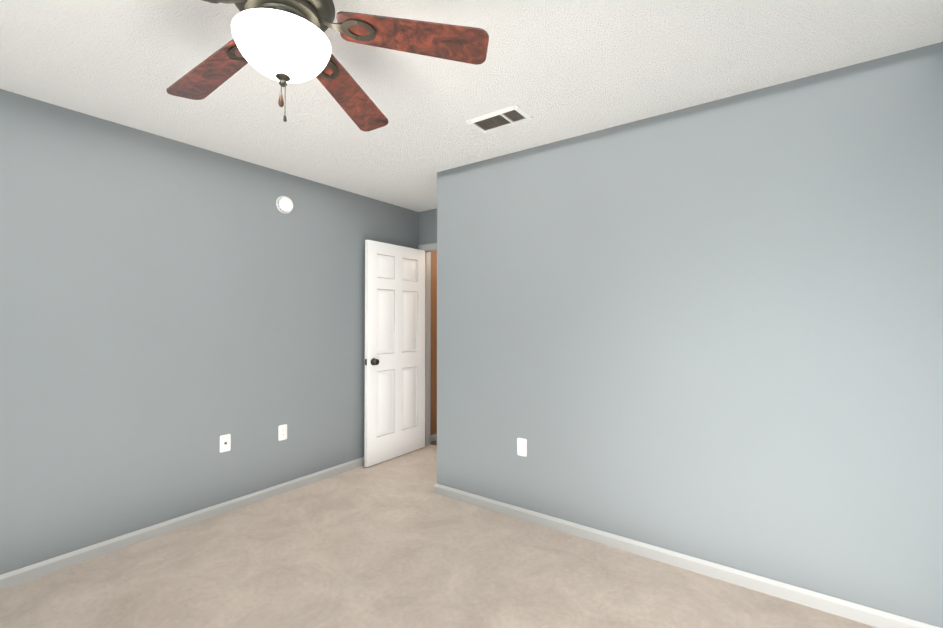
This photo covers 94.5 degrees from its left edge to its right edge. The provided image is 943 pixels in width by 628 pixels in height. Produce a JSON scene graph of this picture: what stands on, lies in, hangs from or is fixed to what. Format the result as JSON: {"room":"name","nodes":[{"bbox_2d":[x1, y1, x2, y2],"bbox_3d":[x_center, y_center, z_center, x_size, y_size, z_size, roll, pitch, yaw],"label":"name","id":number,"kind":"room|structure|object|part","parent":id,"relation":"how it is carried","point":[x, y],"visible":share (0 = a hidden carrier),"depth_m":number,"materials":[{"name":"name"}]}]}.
{"room":"empty bedroom","nodes":[
{"label":"empty bedroom","id":0,"kind":"room"},
{"bbox_2d":[0,89,436,574],"bbox_3d":[-1.516,0.135,3.317,0.120,2.440,6.210,-1,-1,36],"label":"wall","id":1,"kind":"structure","parent":0,"point":[172,311],"depth_m":2.67,"materials":[{"name":"grey paint"}]},
{"bbox_2d":[0,457,363,589],"bbox_3d":[-1.876,1.312,2.684,0.013,0.070,4.550,-1,-1,36],"label":"baseboard","id":2,"kind":"structure","parent":1,"relation":"attached to","point":[30,572],"depth_m":2.63,"materials":[{"name":"grey wood"}]},
{"bbox_2d":[220,434,230,452],"bbox_3d":[-1.674,0.880,2.970,0.016,0.115,0.070,-1,-1,36],"label":"electrical outlet","id":3,"kind":"object","parent":1,"relation":"attached to","point":[225,443],"visible":1,"depth_m":2.97,"materials":[{"name":"white plastic"}]},
{"bbox_2d":[278,424,286,440],"bbox_3d":[-1.431,0.900,3.313,0.010,0.115,0.070,-1,-1,36],"label":"electrical outlet","id":4,"kind":"object","parent":1,"relation":"attached to","point":[282,432],"visible":1,"depth_m":3.31,"materials":[{"name":"white plastic"}]},
{"bbox_2d":[276,196,292,213],"bbox_3d":[-1.418,-0.835,3.328,0.042,0.134,0.134,-1,-1,36],"label":"smoke detector","id":5,"kind":"object","parent":1,"relation":"attached to","point":[284,204],"visible":0.98,"depth_m":3.31,"materials":[{"name":"white plastic"}]},
{"bbox_2d":[430,433,436,441],"bbox_3d":[-0.099,1.347,5.157,0.013,0.070,1.300,-1,-1,36],"label":"baseboard","id":6,"kind":"structure","parent":1,"relation":"attached to","point":[433,437],"depth_m":4.71,"materials":[{"name":"grey"}]},
{"bbox_2d":[419,209,436,244],"bbox_3d":[-0.131,0.149,4.322,0.955,2.440,0.120,-1,-1,36],"label":"wall","id":7,"kind":"structure","parent":0,"point":[427,226],"depth_m":4.49,"materials":[{"name":"grey paint"}]},
{"bbox_2d":[418,243,436,445],"bbox_3d":[-0.158,0.324,4.339,0.892,2.092,0.150,-1,-1,36],"label":"door frame","id":8,"kind":"structure","parent":7,"relation":"attached to","point":[427,345],"depth_m":4.56,"materials":[{"name":"grey wood"}]},
{"bbox_2d":[364,240,424,466],"bbox_3d":[-0.714,0.350,4.185,0.149,2.015,0.781,-1,-1,36],"label":"door","id":9,"kind":"structure","parent":8,"relation":"attached to","point":[394,351],"depth_m":4.13,"materials":[{"name":"white wood"}]},
{"bbox_3d":[-0.119,0.325,4.394,0.892,2.092,0.015,-1,-1,36],"label":"hall door frame trim","id":10,"kind":"part","parent":8,"relation":"part of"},
{"bbox_2d":[0,444,876,627],"bbox_3d":[-0.392,1.381,1.616,3.910,0.100,4.790,-1,-1,36],"label":"floor","id":11,"kind":"structure","parent":0,"point":[396,542],"depth_m":2.21,"materials":[{"name":"carpet"}]},
{"bbox_2d":[0,0,942,211],"bbox_3d":[-0.392,-1.158,1.652,3.910,0.100,4.790,-1,-1,36],"label":"ceiling","id":12,"kind":"structure","parent":0,"point":[557,70],"depth_m":1.97,"materials":[{"name":"white paint"}]},
{"bbox_2d":[166,0,488,131],"bbox_3d":[-0.626,-0.854,1.381,1.208,0.516,1.244,-1,-1,36],"label":"ceiling fan","id":13,"kind":"object","parent":12,"relation":"hanging from","point":[283,42],"visible":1,"depth_m":1.37,"materials":[{"name":"brown wood"}]},
{"bbox_3d":[-0.589,-0.800,1.364,0.286,0.118,0.286,-1,-1,36],"label":"lamp shade","id":14,"kind":"part","parent":13,"relation":"part of","materials":[{"name":"white glass"}]},
{"bbox_2d":[466,104,532,132],"bbox_3d":[0.157,-1.091,2.457,0.330,0.012,0.185,-1,-1,36],"label":"ceiling vent","id":15,"kind":"object","parent":12,"relation":"in","point":[507,116],"visible":0.98,"depth_m":2.44,"materials":[{"name":"white plastic"}]},
{"bbox_2d":[437,42,942,627],"bbox_3d":[0.875,0.125,2.577,2.715,2.440,0.120,-1,-1,36],"label":"wall","id":16,"kind":"structure","parent":0,"point":[711,332],"depth_m":2.20,"materials":[{"name":"grey paint"}]},
{"bbox_2d":[517,438,526,456],"bbox_3d":[0.331,0.879,2.877,0.070,0.115,0.010,-1,-1,36],"label":"electrical outlet","id":17,"kind":"object","parent":16,"relation":"attached to","point":[521,446],"visible":1,"depth_m":2.87,"materials":[{"name":"white plastic"}]},
{"bbox_2d":[434,483,939,627],"bbox_3d":[0.831,1.309,2.510,2.728,0.070,0.013,-1,-1,36],"label":"baseboard","id":18,"kind":"structure","parent":16,"relation":"attached to","point":[843,608],"depth_m":2.23,"materials":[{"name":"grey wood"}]}
]}

